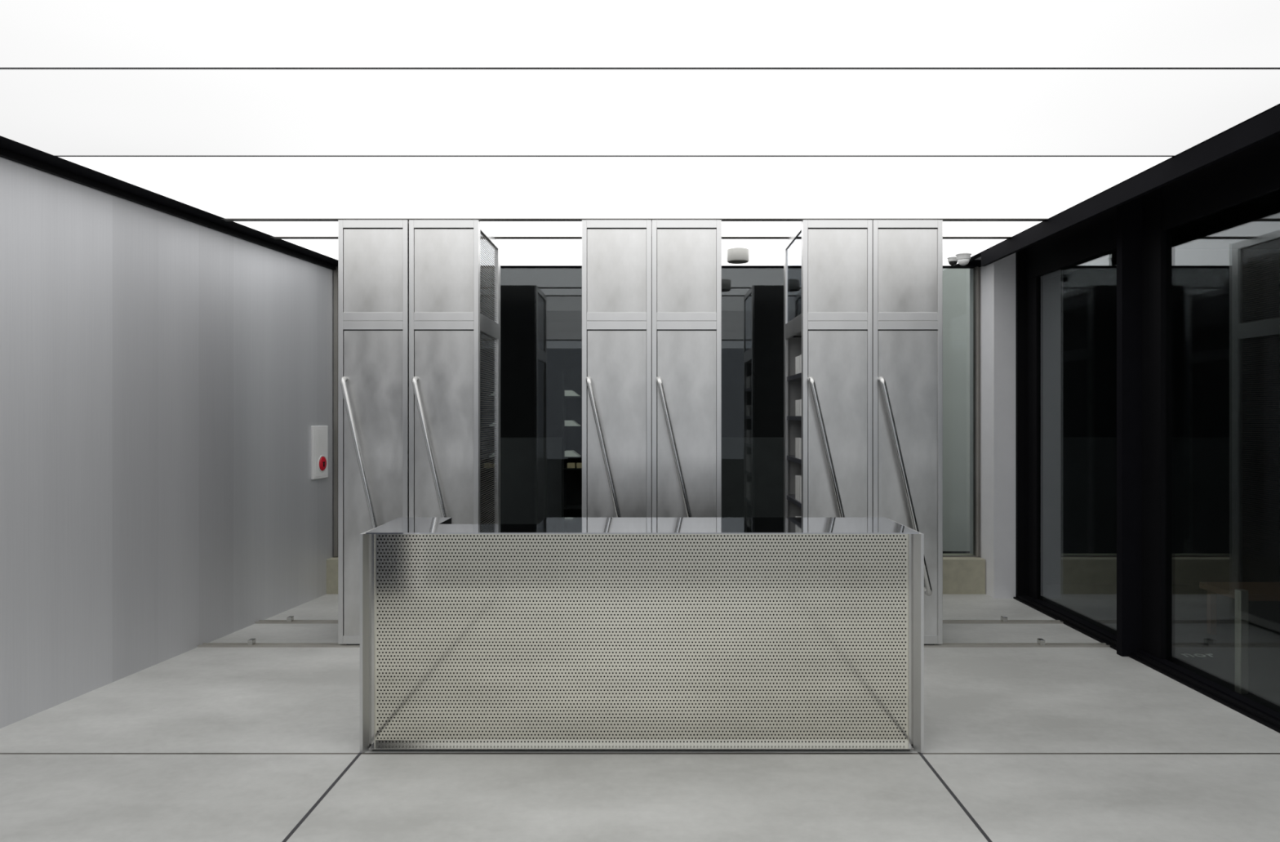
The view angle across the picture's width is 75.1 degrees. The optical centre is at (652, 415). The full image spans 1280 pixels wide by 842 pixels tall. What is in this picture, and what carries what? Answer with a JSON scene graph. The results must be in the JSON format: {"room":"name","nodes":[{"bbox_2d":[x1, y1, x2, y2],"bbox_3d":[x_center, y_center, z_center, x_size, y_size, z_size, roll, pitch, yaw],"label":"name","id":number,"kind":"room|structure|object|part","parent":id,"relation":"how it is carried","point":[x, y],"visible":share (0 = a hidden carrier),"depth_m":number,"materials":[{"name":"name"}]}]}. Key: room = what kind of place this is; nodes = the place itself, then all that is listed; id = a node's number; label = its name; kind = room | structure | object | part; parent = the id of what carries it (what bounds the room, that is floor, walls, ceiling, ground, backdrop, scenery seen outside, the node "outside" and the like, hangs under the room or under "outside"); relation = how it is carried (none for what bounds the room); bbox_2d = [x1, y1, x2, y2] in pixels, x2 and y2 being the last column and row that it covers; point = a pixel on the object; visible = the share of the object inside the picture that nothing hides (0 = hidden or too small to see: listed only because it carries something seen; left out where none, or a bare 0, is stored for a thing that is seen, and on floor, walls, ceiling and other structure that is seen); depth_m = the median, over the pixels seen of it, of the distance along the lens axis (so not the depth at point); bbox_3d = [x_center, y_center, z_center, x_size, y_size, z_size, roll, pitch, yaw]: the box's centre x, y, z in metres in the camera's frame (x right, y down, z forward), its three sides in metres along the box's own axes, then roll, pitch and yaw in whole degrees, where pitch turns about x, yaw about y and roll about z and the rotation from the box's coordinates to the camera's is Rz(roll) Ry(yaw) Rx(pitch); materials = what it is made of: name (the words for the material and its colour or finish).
{"room":"retail store","nodes":[
{"label":"retail store","id":0,"kind":"room"},
{"bbox_2d":[0,156,333,728],"bbox_3d":[-3.237,0.000,3.900,0.198,3.200,7.286,0,0,7],"label":"wall","id":1,"kind":"structure","parent":0,"point":[166,379],"depth_m":4.92,"materials":[{"name":"paint"}]},
{"bbox_2d":[0,135,337,270],"bbox_3d":[-3.071,-1.290,3.715,0.178,0.030,6.910,0,0,7],"label":"trim","id":2,"kind":"structure","parent":1,"relation":"attached to","point":[5,143],"depth_m":4.77,"materials":[{"name":"black metal"}]},
{"bbox_2d":[311,425,328,479],"bbox_3d":[-2.735,0.302,6.864,0.038,0.435,0.235,0,0,7],"label":"panel","id":3,"kind":"object","parent":1,"relation":"attached to","point":[319,433],"visible":1,"depth_m":6.84,"materials":[{"name":"white plastic"}]},
{"bbox_2d":[315,428,326,476],"bbox_3d":[-2.732,0.305,6.864,0.004,0.390,0.175,0,0,7],"label":"switch plate","id":4,"kind":"object","parent":3,"relation":"attached to","point":[320,433],"depth_m":6.85,"materials":[{"name":"white plastic"}]},
{"bbox_2d":[335,259,981,268],"bbox_3d":[0.070,-1.298,7.135,5.590,0.055,0.110,0,0,0],"label":"trim","id":5,"kind":"structure","parent":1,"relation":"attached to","point":[975,263],"depth_m":7.10,"materials":[{"name":"black metal"}]},
{"bbox_2d":[0,0,1279,265],"bbox_3d":[-0.102,-1.488,3.950,7.004,0.425,7.300,0,0,0],"label":"ceiling","id":6,"kind":"structure","parent":0,"point":[224,108],"depth_m":3.35,"materials":[{"name":"white paint"}]},
{"bbox_3d":[-0.183,-1.285,4.744,5.496,0.020,1.280,0,0,0],"label":"light panel","id":7,"kind":"part","parent":6,"relation":"part of","materials":[{"name":"white plastic"}]},
{"bbox_2d":[221,217,1048,221],"bbox_3d":[-0.073,-1.298,5.417,5.436,0.053,0.064,0,0,0],"label":"rail","id":8,"kind":"object","parent":6,"relation":"attached to","point":[225,219],"visible":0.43,"depth_m":5.39,"materials":[{"name":"metal"}]},
{"bbox_3d":[-0.096,-1.285,5.689,5.321,0.020,0.477,0,0,0],"label":"light panel","id":9,"kind":"part","parent":6,"relation":"part of","materials":[{"name":"white plastic"}]},
{"bbox_3d":[-0.250,-1.285,3.575,5.630,0.020,1.015,0,0,0],"label":"light panel","id":10,"kind":"part","parent":6,"relation":"part of","materials":[{"name":"white plastic"}]},
{"bbox_3d":[-0.337,-1.285,2.390,5.803,0.020,1.318,0,0,0],"label":"light panel","id":11,"kind":"part","parent":6,"relation":"part of","materials":[{"name":"white plastic"}]},
{"bbox_2d":[271,236,1012,239],"bbox_3d":[-0.037,-1.298,5.962,5.365,0.053,0.068,0,0,0],"label":"rail","id":12,"kind":"object","parent":6,"relation":"attached to","point":[274,237],"visible":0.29,"depth_m":5.97,"materials":[{"name":"metal"}]},
{"bbox_3d":[-0.060,-1.285,6.538,5.250,0.020,1.083,0,0,0],"label":"light panel","id":13,"kind":"part","parent":6,"relation":"part of","materials":[{"name":"white plastic"}]},
{"bbox_2d":[727,247,748,263],"bbox_3d":[0.660,-1.228,6.400,0.166,0.096,0.166,0,0,0],"label":"ceiling speaker","id":14,"kind":"object","parent":6,"relation":"attached to","point":[735,255],"visible":1,"depth_m":6.33,"materials":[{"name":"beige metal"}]},
{"bbox_2d":[728,260,747,262],"bbox_3d":[0.660,-1.186,6.400,0.148,0.006,0.148,0,0,0],"label":"grille","id":15,"kind":"object","parent":14,"relation":"attached to","point":[729,261],"depth_m":6.40,"materials":[{"name":"metal"}]},
{"bbox_2d":[946,256,957,266],"bbox_3d":[2.430,-1.242,6.720,0.089,0.066,0.089,0,0,0],"label":"dome camera","id":16,"kind":"object","parent":6,"relation":"attached to","point":[952,260],"visible":0.97,"depth_m":6.69,"materials":[{"name":"white plastic"}]},
{"bbox_2d":[955,253,971,265],"bbox_3d":[2.462,-1.230,6.580,0.120,0.089,0.120,0,0,0],"label":"smoke detector","id":17,"kind":"object","parent":6,"relation":"attached to","point":[963,259],"visible":1,"depth_m":6.54,"materials":[{"name":"white plastic"}]},
{"bbox_2d":[953,103,1279,266],"bbox_3d":[2.595,-1.234,3.690,0.060,0.142,6.780,0,0,0],"label":"trim","id":18,"kind":"structure","parent":6,"relation":"attached to","point":[1264,126],"depth_m":4.27,"materials":[{"name":"black metal"}]},
{"bbox_2d":[0,583,1279,841],"bbox_3d":[0.900,1.550,3.800,9.400,0.140,7.000,0,0,0],"label":"floor","id":19,"kind":"structure","parent":0,"point":[197,744],"depth_m":3.56,"materials":[{"name":"concrete"}]},
{"bbox_2d":[337,219,408,644],"bbox_3d":[-1.809,0.113,5.743,0.454,2.762,0.844,0,0,0],"label":"tall cabinet","id":20,"kind":"object","parent":19,"relation":"on","point":[373,255],"visible":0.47,"depth_m":5.40,"materials":[{"name":"metal"}]},
{"bbox_3d":[-1.836,0.456,5.361,0.341,1.418,0.078,0,0,0],"label":"handle","id":21,"kind":"part","parent":20,"relation":"part of","materials":[{"name":"metal"}]},
{"bbox_3d":[-1.809,-0.937,5.402,0.384,0.544,0.012,0,0,0],"label":"door panel","id":22,"kind":"part","parent":20,"relation":"part of","materials":[{"name":"metal"}]},
{"bbox_3d":[-1.808,0.439,5.402,0.383,1.978,0.012,0,0,0],"label":"door panel","id":23,"kind":"part","parent":20,"relation":"part of","materials":[{"name":"metal"}]},
{"bbox_2d":[408,219,500,524],"bbox_3d":[-1.350,0.113,5.743,0.454,2.762,0.844,0,0,0],"label":"tall cabinet","id":24,"kind":"object","parent":19,"relation":"on","point":[455,264],"visible":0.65,"depth_m":5.40,"materials":[{"name":"metal"}]},
{"bbox_3d":[-1.377,0.456,5.361,0.341,1.418,0.078,0,0,0],"label":"handle","id":25,"kind":"part","parent":24,"relation":"part of","materials":[{"name":"metal"}]},
{"bbox_3d":[-1.350,-0.937,5.402,0.384,0.544,0.012,0,0,0],"label":"door panel","id":26,"kind":"part","parent":24,"relation":"part of","materials":[{"name":"metal"}]},
{"bbox_3d":[-1.349,0.439,5.402,0.383,1.978,0.012,0,0,0],"label":"door panel","id":27,"kind":"part","parent":24,"relation":"part of","materials":[{"name":"metal"}]},
{"bbox_3d":[-1.139,-0.943,5.758,0.004,0.555,0.645,0,0,0],"label":"glass","id":28,"kind":"part","parent":24,"relation":"part of","materials":[{"name":"clear glass"}]},
{"bbox_3d":[-1.139,0.434,5.758,0.004,1.990,0.645,0,0,0],"label":"glass","id":29,"kind":"part","parent":24,"relation":"part of","materials":[{"name":"glass"}]},
{"bbox_3d":[-1.133,0.106,5.793,0.020,2.748,0.745,0,0,0],"label":"frame","id":30,"kind":"part","parent":24,"relation":"part of","materials":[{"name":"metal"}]},
{"bbox_2d":[582,219,651,517],"bbox_3d":[-0.230,0.113,5.743,0.454,2.762,0.844,0,0,0],"label":"tall cabinet","id":31,"kind":"object","parent":19,"relation":"on","point":[616,254],"visible":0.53,"depth_m":5.40,"materials":[{"name":"metal"}]},
{"bbox_3d":[-0.257,0.456,5.361,0.341,1.418,0.078,0,0,0],"label":"handle","id":32,"kind":"part","parent":31,"relation":"part of","materials":[{"name":"metal"}]},
{"bbox_3d":[-0.230,-0.937,5.402,0.384,0.544,0.012,0,0,0],"label":"door panel","id":33,"kind":"part","parent":31,"relation":"part of","materials":[{"name":"metal"}]},
{"bbox_3d":[-0.229,0.439,5.402,0.383,1.978,0.012,0,0,0],"label":"door panel","id":34,"kind":"part","parent":31,"relation":"part of","materials":[{"name":"metal"}]},
{"bbox_2d":[360,517,924,752],"bbox_3d":[-0.046,1.010,3.971,2.507,0.980,0.557,0,0,0],"label":"reception counter","id":35,"kind":"object","parent":19,"relation":"on","point":[553,633],"depth_m":3.75,"materials":[{"name":"metal"}]},
{"bbox_3d":[-1.284,1.012,3.969,0.032,0.972,0.552,0,0,0],"label":"panel","id":36,"kind":"part","parent":35,"relation":"part of","materials":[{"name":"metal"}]},
{"bbox_2d":[368,743,914,749],"bbox_3d":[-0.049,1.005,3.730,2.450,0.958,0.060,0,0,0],"label":"rail","id":37,"kind":"object","parent":35,"relation":"attached to","point":[371,746],"depth_m":3.72,"materials":[{"name":"metal"}]},
{"bbox_2d":[365,517,919,533],"bbox_3d":[-0.053,0.523,3.973,2.486,0.006,0.554,0,0,0],"label":"countertop","id":38,"kind":"structure","parent":35,"relation":"on","point":[398,525],"depth_m":3.88,"materials":[{"name":"metal"}]},
{"bbox_3d":[1.188,1.012,3.969,0.037,0.972,0.552,0,0,0],"label":"panel","id":39,"kind":"part","parent":35,"relation":"part of","materials":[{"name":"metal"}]},
{"bbox_2d":[651,219,721,517],"bbox_3d":[0.224,0.113,5.743,0.454,2.762,0.844,0,0,0],"label":"tall cabinet","id":40,"kind":"object","parent":19,"relation":"on","point":[686,254],"visible":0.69,"depth_m":5.40,"materials":[{"name":"metal"}]},
{"bbox_3d":[0.007,0.106,5.793,0.020,2.748,0.745,0,0,0],"label":"frame","id":41,"kind":"part","parent":40,"relation":"part of","materials":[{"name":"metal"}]},
{"bbox_3d":[0.197,0.456,5.361,0.341,1.418,0.078,0,0,0],"label":"handle","id":42,"kind":"part","parent":40,"relation":"part of","materials":[{"name":"metal"}]},
{"bbox_3d":[0.224,-0.937,5.402,0.384,0.544,0.012,0,0,0],"label":"door panel","id":43,"kind":"part","parent":40,"relation":"part of","materials":[{"name":"metal"}]},
{"bbox_3d":[0.225,0.439,5.402,0.383,1.978,0.012,0,0,0],"label":"door panel","id":44,"kind":"part","parent":40,"relation":"part of","materials":[{"name":"metal"}]},
{"bbox_2d":[783,219,872,517],"bbox_3d":[1.203,0.113,5.743,0.454,2.762,0.844,0,0,0],"label":"tall cabinet","id":45,"kind":"object","parent":19,"relation":"on","point":[828,264],"visible":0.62,"depth_m":5.40,"materials":[{"name":"metal"}]},
{"bbox_3d":[0.986,0.106,5.793,0.020,2.748,0.745,0,0,0],"label":"frame","id":46,"kind":"part","parent":45,"relation":"part of","materials":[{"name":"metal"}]},
{"bbox_3d":[0.986,-0.944,5.765,0.004,0.559,0.660,0,0,0],"label":"glass","id":47,"kind":"part","parent":45,"relation":"part of","materials":[{"name":"clear glass"}]},
{"bbox_2d":[786,493,801,507],"bbox_3d":[1.169,0.597,5.780,0.370,0.030,0.717,0,0,0],"label":"shelf","id":48,"kind":"object","parent":45,"relation":"attached to","point":[790,497],"depth_m":5.88,"materials":[{"name":"grey metal"}]},
{"bbox_2d":[786,454,801,464],"bbox_3d":[1.169,0.307,5.780,0.370,0.030,0.717,0,0,0],"label":"shelf","id":49,"kind":"object","parent":45,"relation":"attached to","point":[790,458],"depth_m":5.87,"materials":[{"name":"grey metal"}]},
{"bbox_2d":[786,415,801,420],"bbox_3d":[1.169,0.018,5.780,0.370,0.030,0.717,0,0,0],"label":"shelf","id":50,"kind":"object","parent":45,"relation":"attached to","point":[788,417],"depth_m":5.76,"materials":[{"name":"grey metal"}]},
{"bbox_2d":[786,372,801,381],"bbox_3d":[1.169,-0.268,5.780,0.370,0.030,0.717,0,0,0],"label":"shelf","id":51,"kind":"object","parent":45,"relation":"attached to","point":[790,376],"depth_m":5.88,"materials":[{"name":"grey metal"}]},
{"bbox_2d":[795,437,798,457],"bbox_3d":[1.116,0.223,5.731,0.240,0.138,0.113,0,0,0],"label":"binder","id":52,"kind":"object","parent":45,"relation":"on","point":[796,438],"visible":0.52,"depth_m":5.71,"materials":[{"name":"white plastic"}]},
{"bbox_2d":[795,355,799,373],"bbox_3d":[1.116,-0.344,5.702,0.240,0.123,0.170,0,0,0],"label":"binder","id":53,"kind":"object","parent":45,"relation":"on","point":[797,357],"visible":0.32,"depth_m":5.68,"materials":[{"name":"white plastic"}]},
{"bbox_2d":[795,399,799,415],"bbox_3d":[1.116,-0.052,5.702,0.240,0.110,0.170,0,0,0],"label":"binder","id":54,"kind":"object","parent":45,"relation":"on","point":[797,402],"visible":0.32,"depth_m":5.68,"materials":[{"name":"white plastic"}]},
{"bbox_2d":[795,475,801,500],"bbox_3d":[1.116,0.499,5.748,0.240,0.166,0.085,0,0,0],"label":"binder","id":55,"kind":"object","parent":45,"relation":"on","point":[796,476],"visible":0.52,"depth_m":5.75,"materials":[{"name":"white plastic"}]},
{"bbox_2d":[797,475,801,501],"bbox_3d":[1.116,0.498,5.662,0.240,0.168,0.085,0,0,0],"label":"binder","id":56,"kind":"object","parent":45,"relation":"on","point":[798,477],"visible":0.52,"depth_m":5.65,"materials":[{"name":"white plastic"}]},
{"bbox_2d":[798,437,801,458],"bbox_3d":[1.116,0.222,5.617,0.240,0.140,0.113,0,0,0],"label":"binder","id":57,"kind":"object","parent":45,"relation":"on","point":[799,438],"visible":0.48,"depth_m":5.62,"materials":[{"name":"white plastic"}]},
{"bbox_2d":[800,476,801,502],"bbox_3d":[1.116,0.497,5.574,0.240,0.170,0.085,0,0,0],"label":"binder","id":58,"kind":"object","parent":45,"relation":"on","point":[800,477],"visible":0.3,"depth_m":5.56,"materials":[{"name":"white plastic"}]},
{"bbox_2d":[800,354,801,373],"bbox_3d":[1.116,-0.345,5.530,0.240,0.125,0.170,0,0,0],"label":"binder","id":59,"kind":"object","parent":45,"relation":"on","point":[800,354],"visible":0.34,"depth_m":5.59,"materials":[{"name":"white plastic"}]},
{"bbox_2d":[800,399,801,415],"bbox_3d":[1.116,-0.053,5.530,0.240,0.112,0.170,0,0,0],"label":"binder","id":60,"kind":"object","parent":45,"relation":"on","point":[800,399],"visible":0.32,"depth_m":5.58,"materials":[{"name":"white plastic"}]},
{"bbox_3d":[1.176,0.456,5.361,0.341,1.418,0.078,0,0,0],"label":"handle","id":61,"kind":"part","parent":45,"relation":"part of","materials":[{"name":"metal"}]},
{"bbox_3d":[1.203,-0.937,5.402,0.384,0.544,0.012,0,0,0],"label":"door panel","id":62,"kind":"part","parent":45,"relation":"part of","materials":[{"name":"metal"}]},
{"bbox_3d":[1.204,0.439,5.402,0.383,1.978,0.012,0,0,0],"label":"door panel","id":63,"kind":"part","parent":45,"relation":"part of","materials":[{"name":"metal"}]},
{"bbox_2d":[872,219,942,644],"bbox_3d":[1.657,0.113,5.743,0.454,2.762,0.844,0,0,0],"label":"tall cabinet","id":64,"kind":"object","parent":19,"relation":"on","point":[908,254],"visible":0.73,"depth_m":5.40,"materials":[{"name":"metal"}]},
{"bbox_3d":[1.631,0.456,5.361,0.341,1.418,0.078,0,0,0],"label":"handle","id":65,"kind":"part","parent":64,"relation":"part of","materials":[{"name":"metal"}]},
{"bbox_3d":[1.658,-0.937,5.402,0.384,0.544,0.012,0,0,0],"label":"door panel","id":66,"kind":"part","parent":64,"relation":"part of","materials":[{"name":"metal"}]},
{"bbox_3d":[1.659,0.439,5.402,0.383,1.978,0.012,0,0,0],"label":"door panel","id":67,"kind":"part","parent":64,"relation":"part of","materials":[{"name":"metal"}]},
{"bbox_2d":[1182,653,1213,656],"bbox_3d":[3.375,1.478,5.129,0.193,0.002,0.061,0,0,0],"label":"floor lettering","id":68,"kind":"structure","parent":19,"relation":"on","point":[1182,654],"depth_m":5.13},
{"bbox_2d":[1199,582,1279,634],"bbox_3d":[4.200,1.310,5.500,0.900,0.340,0.400,0,0,0],"label":"bench","id":69,"kind":"object","parent":19,"relation":"on","point":[1257,591],"visible":0.59,"depth_m":5.57,"materials":[{"name":"brown wood"}]},
{"bbox_3d":[3.800,1.330,5.650,0.040,0.300,0.040,0,0,0],"label":"leg","id":70,"kind":"part","parent":69,"relation":"part of","materials":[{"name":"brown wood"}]},
{"bbox_2d":[1235,588,1248,693],"bbox_3d":[3.147,1.205,4.442,0.045,0.550,0.045,0,0,0],"label":"post","id":71,"kind":"object","parent":19,"relation":"on","point":[1241,594],"visible":1,"depth_m":4.42,"materials":[{"name":"metal"}]},
{"bbox_2d":[500,269,783,437],"bbox_3d":[-0.350,-0.300,8.700,7.500,3.600,2.800,0,0,0],"label":"wall","id":72,"kind":"structure","parent":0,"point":[541,309],"depth_m":10.00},
{"bbox_2d":[500,268,783,269],"bbox_3d":[-1.000,-1.800,8.700,6.200,0.100,2.800,0,0,0],"label":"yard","id":73,"kind":"structure","parent":72,"relation":"attached to","point":[500,268],"depth_m":9.95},
{"bbox_2d":[326,553,985,594],"bbox_3d":[0.032,1.355,7.145,5.537,0.290,0.310,0,0,0],"label":"wall","id":74,"kind":"structure","parent":0,"point":[961,575],"depth_m":6.99,"materials":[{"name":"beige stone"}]},
{"bbox_2d":[333,266,980,556],"bbox_3d":[0.044,-0.030,7.125,5.525,2.481,0.070,0,0,0],"label":"window","id":75,"kind":"structure","parent":74,"relation":"in","point":[976,270],"depth_m":7.09,"materials":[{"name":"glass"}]},
{"bbox_3d":[-2.697,-0.035,7.125,0.035,2.470,0.070,0,0,0],"label":"frame","id":76,"kind":"part","parent":75,"relation":"part of","materials":[{"name":"metal"}]},
{"bbox_3d":[2.785,-0.035,7.128,0.042,2.470,0.065,0,0,0],"label":"frame","id":77,"kind":"part","parent":75,"relation":"part of","materials":[{"name":"metal"}]},
{"bbox_2d":[969,253,1015,598],"bbox_3d":[2.901,0.020,7.090,0.189,2.960,0.520,0,0,0],"label":"wall column","id":78,"kind":"structure","parent":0,"point":[997,278],"depth_m":6.83,"materials":[{"name":"grey paint"}]},
{"bbox_2d":[1026,133,1279,583],"bbox_3d":[4.330,0.000,3.850,2.540,3.000,7.300,0,0,0],"label":"wall","id":79,"kind":"structure","parent":0,"point":[1226,302],"depth_m":7.30,"materials":[{"name":"clear glass"}]},
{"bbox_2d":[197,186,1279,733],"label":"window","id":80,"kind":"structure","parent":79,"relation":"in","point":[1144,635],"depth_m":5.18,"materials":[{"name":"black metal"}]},
{"bbox_3d":[0.015,1.479,5.418,5.931,0.042,0.058,0,0,0],"label":"floor rail","id":81,"kind":"part","parent":80,"relation":"part of","materials":[{"name":"grey metal"}]},
{"bbox_3d":[0.059,1.479,6.031,5.861,0.042,0.058,0,0,0],"label":"floor rail","id":82,"kind":"part","parent":80,"relation":"part of","materials":[{"name":"grey metal"}]},
{"bbox_3d":[3.093,0.025,6.720,0.054,2.950,0.160,0,0,0],"label":"frame","id":83,"kind":"part","parent":80,"relation":"part of","materials":[{"name":"black metal"}]},
{"bbox_3d":[2.993,0.025,5.210,0.135,2.950,0.060,0,0,0],"label":"post","id":84,"kind":"part","parent":80,"relation":"part of","materials":[{"name":"black metal"}]},
{"bbox_3d":[3.050,1.465,3.460,0.060,0.010,6.320,0,0,0],"label":"sill","id":85,"kind":"part","parent":80,"relation":"part of","materials":[{"name":"grey concrete"}]},
{"bbox_3d":[3.085,0.025,5.125,0.070,2.950,0.270,0,0,0],"label":"frame","id":86,"kind":"part","parent":80,"relation":"part of","materials":[{"name":"black metal"}]},
{"bbox_2d":[1172,200,1279,248],"bbox_3d":[4.420,-1.505,3.850,2.360,0.090,7.100,0,0,0],"label":"ceiling","id":87,"kind":"structure","parent":0,"point":[1259,228],"depth_m":6.69,"materials":[{"name":"grey paint"}]},
{"label":"outside","id":88,"kind":"structure","parent":0,"visible":0},
{"bbox_2d":[942,551,969,553],"bbox_3d":[0.300,1.550,8.700,8.600,0.100,2.800,0,0,0],"label":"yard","id":89,"kind":"structure","parent":88,"point":[944,552],"depth_m":9.12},
{"bbox_2d":[561,371,582,517],"bbox_3d":[-0.620,0.540,8.150,0.500,1.920,0.300,0,0,0],"label":"open shelf","id":90,"kind":"object","parent":89,"relation":"on","point":[571,406],"visible":0.31,"depth_m":8.28,"materials":[{"name":"black metal"}]},
{"bbox_2d":[567,462,576,467],"bbox_3d":[-0.782,0.483,8.080,0.075,0.050,0.120,0,0,0],"label":"box","id":91,"kind":"object","parent":90,"relation":"on","point":[570,464],"visible":1,"depth_m":8.02,"materials":[{"name":"beige cardboard"}]},
{"bbox_2d":[564,449,580,456],"bbox_3d":[-0.772,0.369,8.120,0.145,0.055,0.200,0,0,0],"label":"paper tray","id":92,"kind":"object","parent":90,"relation":"on","point":[567,452],"visible":1,"depth_m":8.02,"materials":[{"name":"white plastic"}]},
{"bbox_2d":[564,390,580,395],"bbox_3d":[-0.772,-0.215,8.120,0.145,0.055,0.200,0,0,0],"label":"paper tray","id":93,"kind":"object","parent":90,"relation":"on","point":[567,393],"visible":0.79,"depth_m":8.02,"materials":[{"name":"white plastic"}]},
{"bbox_2d":[564,420,581,426],"bbox_3d":[-0.772,0.074,8.120,0.145,0.055,0.200,0,0,0],"label":"paper tray","id":94,"kind":"object","parent":90,"relation":"on","point":[567,423],"visible":1,"depth_m":8.02,"materials":[{"name":"white plastic"}]},
{"bbox_2d":[576,462,582,467],"bbox_3d":[-0.693,0.483,8.080,0.075,0.050,0.120,0,0,0],"label":"box","id":95,"kind":"object","parent":90,"relation":"on","point":[579,464],"visible":0.56,"depth_m":8.02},
{"bbox_2d":[500,437,783,524],"bbox_3d":[-1.000,0.865,8.675,6.000,1.270,0.150,0,0,0],"label":"wall","id":96,"kind":"structure","parent":89,"relation":"on","point":[753,468],"depth_m":8.60,"materials":[{"name":"concrete"}]},
{"bbox_2d":[942,268,969,551],"bbox_3d":[3.875,-0.150,9.250,1.450,3.500,0.100,0,0,0],"label":"wall","id":97,"kind":"structure","parent":89,"relation":"on","point":[956,282],"depth_m":9.20,"materials":[{"name":"grey paint"}]}
]}

